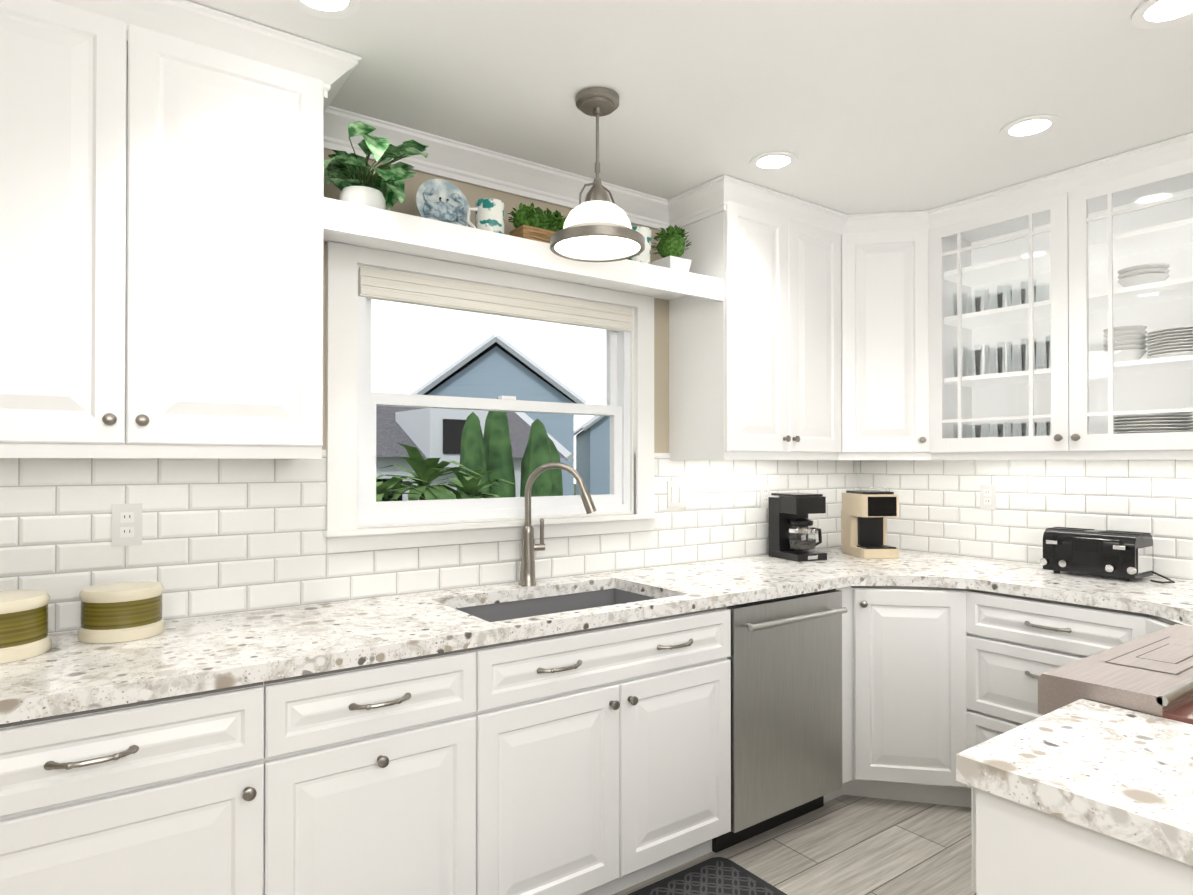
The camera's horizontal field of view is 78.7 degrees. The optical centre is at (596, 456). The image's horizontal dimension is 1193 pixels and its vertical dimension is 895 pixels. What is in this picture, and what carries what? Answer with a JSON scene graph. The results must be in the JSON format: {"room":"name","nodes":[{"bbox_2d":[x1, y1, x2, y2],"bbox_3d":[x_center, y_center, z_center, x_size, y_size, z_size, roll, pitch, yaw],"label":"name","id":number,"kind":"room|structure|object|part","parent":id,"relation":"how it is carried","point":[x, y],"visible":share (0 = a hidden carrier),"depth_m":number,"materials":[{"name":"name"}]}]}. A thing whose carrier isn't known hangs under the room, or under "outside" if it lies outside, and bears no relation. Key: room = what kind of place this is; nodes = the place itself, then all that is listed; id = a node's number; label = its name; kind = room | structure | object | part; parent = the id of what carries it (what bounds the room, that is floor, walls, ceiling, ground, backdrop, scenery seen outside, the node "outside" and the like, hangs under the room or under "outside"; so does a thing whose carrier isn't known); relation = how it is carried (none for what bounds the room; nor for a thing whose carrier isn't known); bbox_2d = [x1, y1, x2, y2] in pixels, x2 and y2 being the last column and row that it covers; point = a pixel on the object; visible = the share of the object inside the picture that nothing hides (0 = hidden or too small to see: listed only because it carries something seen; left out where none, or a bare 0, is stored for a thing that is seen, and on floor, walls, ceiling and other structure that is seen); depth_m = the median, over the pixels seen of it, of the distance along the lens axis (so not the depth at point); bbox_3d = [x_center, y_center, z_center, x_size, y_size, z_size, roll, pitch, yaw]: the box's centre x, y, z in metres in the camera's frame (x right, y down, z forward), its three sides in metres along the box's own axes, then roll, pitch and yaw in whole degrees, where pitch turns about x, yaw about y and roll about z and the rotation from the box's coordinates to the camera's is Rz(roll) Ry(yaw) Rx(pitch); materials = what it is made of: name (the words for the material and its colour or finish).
{"room":"kitchen","nodes":[
{"label":"kitchen","id":0,"kind":"room"},
{"bbox_2d":[322,149,668,452],"bbox_3d":[-0.658,0.149,2.543,5.260,2.460,0.150,0,0,-36],"label":"wall","id":1,"kind":"structure","parent":0,"point":[661,375],"depth_m":2.72,"materials":[{"name":"beige paint"}]},
{"bbox_2d":[0,0,331,455],"bbox_3d":[-1.204,-0.555,1.849,0.901,1.058,0.348,0,0,-36],"label":"upper cabinet","id":2,"kind":"object","parent":1,"relation":"attached to","point":[172,218],"depth_m":1.75,"materials":[{"name":"white paint"}]},
{"bbox_2d":[323,197,723,301],"bbox_3d":[-0.217,-0.664,2.567,1.538,0.085,0.326,0,0,-36],"label":"shelf","id":3,"kind":"object","parent":2,"relation":"attached to","point":[344,222],"depth_m":2.36,"materials":[{"name":"white paint"}]},
{"bbox_2d":[324,121,428,210],"bbox_3d":[-0.660,-0.816,2.110,0.282,0.211,0.420,0,0,-36],"label":"potted plant","id":4,"kind":"object","parent":3,"relation":"on","point":[351,178],"visible":0.94,"depth_m":2.11,"materials":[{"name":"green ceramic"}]},
{"bbox_2d":[416,179,470,226],"bbox_3d":[-0.491,-0.805,2.341,0.188,0.186,0.042,0,0,-36],"label":"plate","id":5,"kind":"object","parent":3,"relation":"on","point":[442,200],"visible":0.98,"depth_m":2.34,"materials":[{"name":"ceramic"}]},
{"bbox_2d":[466,198,503,233],"bbox_3d":[-0.369,-0.776,2.405,0.134,0.135,0.095,0,0,-36],"label":"cup","id":6,"kind":"object","parent":3,"relation":"on","point":[489,214],"visible":0.65,"depth_m":2.37,"materials":[{"name":"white ceramic"}]},
{"bbox_2d":[507,202,567,242],"bbox_3d":[-0.193,-0.791,2.530,0.253,0.167,0.124,0,0,-36],"label":"potted plant","id":7,"kind":"object","parent":3,"relation":"on","point":[529,222],"visible":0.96,"depth_m":2.48,"materials":[{"name":"plant"}]},
{"bbox_3d":[0.001,-1.033,1.815,4.736,0.103,1.806,0,0,-36],"label":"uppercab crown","id":8,"kind":"part","parent":2,"relation":"part of","materials":[{"name":"white paint"}]},
{"bbox_2d":[0,450,856,633],"bbox_3d":[-0.616,0.226,2.475,4.952,0.495,0.008,0,0,-36],"label":"tile backsplash","id":9,"kind":"structure","parent":1,"relation":"attached to","point":[225,536],"depth_m":2.20,"materials":[{"name":"white tile"}]},
{"bbox_2d":[112,503,141,546],"bbox_3d":[-1.283,0.185,1.989,0.070,0.115,0.008,0,0,-36],"label":"electrical outlet","id":10,"kind":"object","parent":9,"relation":"attached to","point":[126,524],"visible":1,"depth_m":1.99,"materials":[{"name":"white plastic"}]},
{"bbox_2d":[667,481,687,507],"bbox_3d":[0.353,0.163,3.158,0.115,0.115,0.009,0,0,-36],"label":"light switch","id":11,"kind":"object","parent":9,"relation":"attached to","point":[677,494],"visible":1,"depth_m":3.16,"materials":[{"name":"white plastic"}]},
{"bbox_2d":[760,484,769,507],"bbox_3d":[0.808,0.185,3.484,0.070,0.115,0.008,0,0,-36],"label":"outlet","id":12,"kind":"object","parent":9,"relation":"attached to","point":[764,494],"visible":0.98,"depth_m":3.48,"materials":[{"name":"white plastic"}]},
{"bbox_2d":[664,180,843,455],"bbox_3d":[0.712,-0.546,3.219,0.730,1.058,0.348,0,0,-36],"label":"upper cabinet","id":13,"kind":"object","parent":1,"relation":"attached to","point":[756,318],"depth_m":3.02,"materials":[{"name":"white paint"}]},
{"bbox_2d":[844,211,907,455],"bbox_3d":[1.312,-0.547,3.245,0.283,1.054,0.333,0,0,-36],"label":"upper cabinet","id":14,"kind":"object","parent":1,"relation":"attached to","point":[875,244],"depth_m":3.26,"materials":[{"name":"white paint"}]},
{"bbox_2d":[908,206,947,455],"bbox_3d":[1.216,-0.544,3.383,0.279,1.058,0.669,0,0,-36],"label":"upper cabinet","id":15,"kind":"object","parent":1,"relation":"attached to","point":[928,229],"depth_m":3.23,"materials":[{"name":"white paint"}]},
{"bbox_2d":[948,208,987,455],"bbox_3d":[1.455,-0.543,3.553,0.348,1.058,0.669,0,0,-36],"label":"upper cabinet","id":16,"kind":"object","parent":1,"relation":"attached to","point":[967,237],"depth_m":3.29,"materials":[{"name":"white paint"}]},
{"bbox_3d":[1.929,-0.524,2.867,0.376,1.010,1.120,0,0,-36],"label":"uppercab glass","id":17,"kind":"part","parent":16,"relation":"part of","materials":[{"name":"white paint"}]},
{"bbox_2d":[627,226,651,263],"bbox_3d":[0.161,-0.788,2.797,0.104,0.165,0.103,0,0,-36],"label":"vase","id":18,"kind":"object","parent":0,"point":[645,254],"visible":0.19,"depth_m":2.76,"materials":[{"name":"white ceramic"}]},
{"bbox_2d":[651,225,691,271],"bbox_3d":[0.300,-0.814,2.898,0.164,0.218,0.165,0,0,-36],"label":"potted plant","id":19,"kind":"object","parent":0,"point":[670,247],"visible":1,"depth_m":2.86,"materials":[{"name":"green plant"}]},
{"bbox_2d":[187,0,1192,214],"bbox_3d":[0.840,-1.146,0.457,5.260,0.100,5.300,0,0,-36],"label":"ceiling","id":20,"kind":"structure","parent":0,"point":[867,106],"depth_m":2.12,"materials":[{"name":"white paint"}]},
{"bbox_2d":[288,0,359,18],"bbox_3d":[-0.644,-1.082,1.707,0.172,0.006,0.172,0,0,-36],"label":"recessed light","id":21,"kind":"object","parent":20,"relation":"in","point":[334,9],"visible":1,"depth_m":1.75,"materials":[{"name":"white paint"}]},
{"bbox_2d":[550,87,644,261],"bbox_3d":[0.003,-0.853,2.193,0.286,0.459,0.286,0,0,-36],"label":"pendant light","id":22,"kind":"object","parent":20,"relation":"hanging from","point":[597,226],"visible":1,"depth_m":2.15,"materials":[{"name":"silver metal"}]},
{"bbox_2d":[749,151,797,171],"bbox_3d":[0.645,-1.076,2.654,0.172,0.006,0.172,0,0,-36],"label":"recessed light","id":23,"kind":"object","parent":20,"relation":"in","point":[775,161],"visible":0.96,"depth_m":2.65,"materials":[{"name":"white paint"}]},
{"bbox_2d":[1000,115,1059,139],"bbox_3d":[1.417,-1.077,2.382,0.172,0.006,0.172,0,0,-36],"label":"recessed light","id":24,"kind":"object","parent":20,"relation":"in","point":[1029,127],"visible":1,"depth_m":2.38,"materials":[{"name":"white paint"}]},
{"bbox_2d":[1131,0,1192,28],"bbox_3d":[1.391,-1.082,1.749,0.172,0.006,0.172,0,0,-36],"label":"recessed light","id":25,"kind":"object","parent":20,"relation":"in","point":[1152,14],"visible":1,"depth_m":1.78,"materials":[{"name":"white paint"}]},
{"bbox_2d":[612,795,975,894],"bbox_3d":[0.840,1.414,0.439,5.260,0.100,5.300,0,0,-36],"label":"floor","id":26,"kind":"structure","parent":0,"point":[848,845],"depth_m":2.54,"materials":[{"name":"beige wood"}]},
{"bbox_2d":[0,674,275,894],"bbox_3d":[-1.175,0.935,1.687,0.630,0.874,0.628,0,0,-36],"label":"base cabinet","id":27,"kind":"object","parent":26,"relation":"on","point":[169,792],"depth_m":1.48,"materials":[{"name":"white paint"}]},
{"bbox_2d":[0,559,843,717],"bbox_3d":[-0.602,0.480,2.092,3.370,0.041,0.625,0,0,-36],"label":"countertop","id":28,"kind":"structure","parent":27,"relation":"on","point":[200,651],"depth_m":1.93,"materials":[{"name":"white stone"}]},
{"bbox_2d":[0,589,51,663],"bbox_3d":[-1.389,0.386,1.680,0.212,0.141,0.212,0,0,-36],"label":"canister","id":29,"kind":"object","parent":28,"relation":"on","point":[24,624],"visible":1,"depth_m":1.65,"materials":[{"name":"beige ceramic"}]},
{"bbox_2d":[77,581,164,643],"bbox_3d":[-1.223,0.393,1.879,0.190,0.131,0.190,0,0,-36],"label":"canister","id":30,"kind":"object","parent":28,"relation":"on","point":[115,612],"visible":0.98,"depth_m":1.81,"materials":[{"name":"beige ceramic"}]},
{"bbox_2d":[516,462,596,585],"bbox_3d":[-0.143,0.241,2.646,0.236,0.445,0.195,0,0,-36],"label":"faucet","id":31,"kind":"object","parent":28,"relation":"on","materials":[{"name":"silver metal"}]},
{"bbox_2d":[272,638,491,894],"bbox_3d":[-0.700,0.938,2.027,0.538,0.874,0.628,0,0,-36],"label":"base cabinet","id":32,"kind":"object","parent":26,"relation":"on","point":[382,767],"depth_m":1.78,"materials":[{"name":"white paint"}]},
{"bbox_2d":[628,857,786,894],"bbox_3d":[0.049,1.367,1.881,1.350,0.012,0.585,0,0,-36],"label":"floor mat","id":33,"kind":"object","parent":26,"relation":"on","point":[718,876],"visible":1,"depth_m":2.33,"materials":[{"name":"grey"}]},
{"bbox_2d":[612,586,843,855],"bbox_3d":[0.515,0.945,2.890,0.615,0.872,0.636,0,0,-36],"label":"base cabinet","id":34,"kind":"object","parent":26,"relation":"on","point":[748,743],"depth_m":2.49,"materials":[{"name":"white paint"}]},
{"bbox_2d":[712,589,847,852],"bbox_3d":[0.538,0.945,2.876,0.594,0.873,0.687,0,0,-36],"label":"dishwasher","id":35,"kind":"object","parent":34,"relation":"in","point":[784,658],"depth_m":2.61,"materials":[{"name":"silver metal"}]},
{"bbox_2d":[732,547,1192,641],"bbox_3d":[1.708,0.490,2.524,1.110,0.053,2.610,0,0,-36],"label":"countertop","id":36,"kind":"structure","parent":34,"relation":"on","point":[1112,609],"depth_m":2.72,"materials":[{"name":"white stone"}]},
{"bbox_2d":[769,493,826,561],"bbox_3d":[0.947,0.319,3.383,0.198,0.299,0.213,0,0,-24],"label":"drip coffee maker","id":37,"kind":"object","parent":36,"relation":"on","point":[790,522],"visible":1,"depth_m":3.33,"materials":[{"name":"black plastic"}]},
{"bbox_2d":[841,487,898,558],"bbox_3d":[1.309,0.306,3.486,0.184,0.327,0.250,0,0,-6],"label":"brewer","id":38,"kind":"object","parent":36,"relation":"on","point":[865,514],"visible":1,"depth_m":3.45,"materials":[{"name":"beige plastic"}]},
{"bbox_2d":[1040,527,1174,583],"bbox_3d":[1.984,0.377,2.823,0.208,0.176,0.416,0,0,-36],"label":"toaster","id":39,"kind":"object","parent":36,"relation":"on","point":[1125,555],"visible":1,"depth_m":2.78,"materials":[{"name":"black metal"}]},
{"bbox_2d":[844,586,923,802],"bbox_3d":[1.257,0.946,3.252,1.008,0.874,0.912,0,0,-36],"label":"base cabinet","id":40,"kind":"object","parent":26,"relation":"on","point":[884,630],"depth_m":2.86,"materials":[{"name":"white paint"}]},
{"bbox_2d":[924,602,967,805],"bbox_3d":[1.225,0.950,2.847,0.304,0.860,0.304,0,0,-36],"label":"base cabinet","id":41,"kind":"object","parent":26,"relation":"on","point":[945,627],"depth_m":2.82,"materials":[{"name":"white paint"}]},
{"bbox_2d":[968,610,1099,745],"bbox_3d":[1.849,0.943,2.751,0.628,0.874,0.592,0,0,-36],"label":"base cabinet","id":42,"kind":"object","parent":26,"relation":"on","point":[1007,657],"depth_m":2.68,"materials":[{"name":"white paint"}]},
{"bbox_2d":[956,786,1192,894],"bbox_3d":[0.926,0.930,0.990,0.418,0.874,0.620,0,0,-36],"label":"base cabinet","id":43,"kind":"object","parent":26,"relation":"on","point":[1016,851],"depth_m":1.01,"materials":[{"name":"white paint"}]},
{"bbox_2d":[952,699,1192,869],"bbox_3d":[0.973,0.472,0.904,0.450,0.041,0.830,0,0,-36],"label":"countertop","id":44,"kind":"structure","parent":43,"relation":"on","point":[1125,776],"depth_m":1.06,"materials":[{"name":"white stone"}]},
{"bbox_2d":[1100,638,1125,651],"bbox_3d":[1.739,0.945,2.127,0.306,0.860,0.307,0,0,-36],"label":"base cabinet","id":45,"kind":"object","parent":26,"relation":"on","point":[1103,645],"depth_m":2.43,"materials":[{"name":"white paint"}]},
{"bbox_2d":[1038,624,1192,724],"bbox_3d":[1.379,0.894,1.375,0.754,0.952,0.714,0,0,-36],"label":"range","id":46,"kind":"object","parent":26,"relation":"on","point":[1151,674],"visible":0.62,"depth_m":1.42,"materials":[{"name":"metal"}]},
{"bbox_3d":[2.918,0.144,1.935,0.150,2.460,5.000,0,0,-36],"label":"wall","id":47,"kind":"structure","parent":0,"visible":0},
{"bbox_2d":[857,459,1192,580],"bbox_3d":[1.917,0.231,3.198,0.008,0.495,1.780,0,0,-36],"label":"tile backsplash","id":48,"kind":"structure","parent":47,"relation":"attached to","point":[941,511],"depth_m":3.21,"materials":[{"name":"white tile"}]},
{"bbox_2d":[980,484,995,509],"bbox_3d":[1.800,0.184,3.348,0.008,0.115,0.070,0,0,-36],"label":"outlet","id":49,"kind":"object","parent":48,"relation":"attached to","point":[987,497],"visible":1,"depth_m":3.34,"materials":[{"name":"white plastic"}]},
{"label":"outside","id":50,"kind":"structure","parent":0,"visible":0},
{"bbox_3d":[-16.777,4.927,66.503,130.000,0.200,117.000,0,0,-36],"label":"ground","id":51,"kind":"structure","parent":50,"visible":0},
{"bbox_2d":[376,476,426,501],"bbox_3d":[-3.520,2.281,11.482,1.800,4.321,1.765,0,0,-36],"label":"palm","id":52,"kind":"object","parent":51,"relation":"on","point":[382,488],"depth_m":11.39,"materials":[{"name":"green plant"}]},
{"bbox_2d":[376,443,483,500],"bbox_3d":[-3.054,2.109,12.487,1.975,4.678,2.143,0,0,-36],"label":"palm","id":53,"kind":"object","parent":51,"relation":"on","point":[426,487],"depth_m":12.31,"materials":[{"name":"green plant"}]},
{"bbox_2d":[456,412,489,496],"bbox_3d":[-3.051,1.737,17.941,0.893,5.720,0.933,0,0,-36],"label":"cypress","id":54,"kind":"object","parent":51,"relation":"on","point":[472,457],"depth_m":17.70,"materials":[{"name":"green plant"}]},
{"bbox_2d":[376,406,573,500],"bbox_3d":[-6.989,1.206,23.634,10.220,6.641,7.716,0,-1,-40],"label":"house","id":55,"kind":"structure","parent":51,"relation":"on","point":[386,448],"depth_m":21.13,"materials":[{"name":"white"}]},
{"bbox_2d":[437,467,515,498],"bbox_3d":[-2.411,2.317,13.659,1.781,4.280,1.692,0,0,-36],"label":"palm","id":56,"kind":"object","parent":51,"relation":"on","point":[469,486],"depth_m":13.56,"materials":[{"name":"green plant"}]},
{"bbox_2d":[411,334,586,495],"bbox_3d":[-4.795,-0.248,36.380,7.692,9.728,12.220,0,0,-6],"label":"house","id":57,"kind":"structure","parent":51,"relation":"on","point":[466,384],"depth_m":30.95,"materials":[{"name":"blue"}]},
{"bbox_2d":[483,398,515,497],"bbox_3d":[-2.530,1.542,18.680,1.049,6.136,1.069,0,0,-36],"label":"cypress","id":58,"kind":"object","parent":51,"relation":"on","point":[496,423],"depth_m":18.40,"materials":[{"name":"green plant"}]},
{"bbox_2d":[520,418,551,496],"bbox_3d":[-1.566,1.794,19.013,1.019,5.616,0.967,0,0,-36],"label":"cypress","id":59,"kind":"object","parent":51,"relation":"on","point":[542,456],"depth_m":18.77,"materials":[{"name":"green plant"}]},
{"bbox_2d":[549,438,562,495],"bbox_3d":[-1.396,2.008,20.938,0.947,5.200,1.027,0,0,-36],"label":"cypress","id":60,"kind":"object","parent":51,"relation":"on","point":[556,474],"depth_m":20.74,"materials":[{"name":"green plant"}]},
{"bbox_2d":[574,416,609,494],"bbox_3d":[2.532,0.040,48.996,8.089,9.329,13.220,0,0,-6],"label":"house","id":61,"kind":"structure","parent":51,"relation":"on","point":[599,479],"depth_m":42.77,"materials":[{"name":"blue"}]},
{"bbox_3d":[-0.357,0.808,2.753,1.160,1.145,0.150,0,0,-36],"label":"wall","id":62,"kind":"structure","parent":0,"visible":0},
{"bbox_2d":[323,241,660,552],"bbox_3d":[-0.331,-0.187,2.724,1.360,0.983,0.160,0,0,-36],"label":"window unit","id":63,"kind":"structure","parent":62,"relation":"in","point":[358,278],"depth_m":2.59,"materials":[{"name":"white paint"}]},
{"bbox_2d":[358,266,632,331],"bbox_3d":[-0.319,-0.573,2.709,1.130,0.095,0.042,0,0,-36],"label":"roman shade","id":64,"kind":"object","parent":63,"relation":"attached to","point":[401,284],"depth_m":2.64,"materials":[{"name":"fabric"}]}
]}

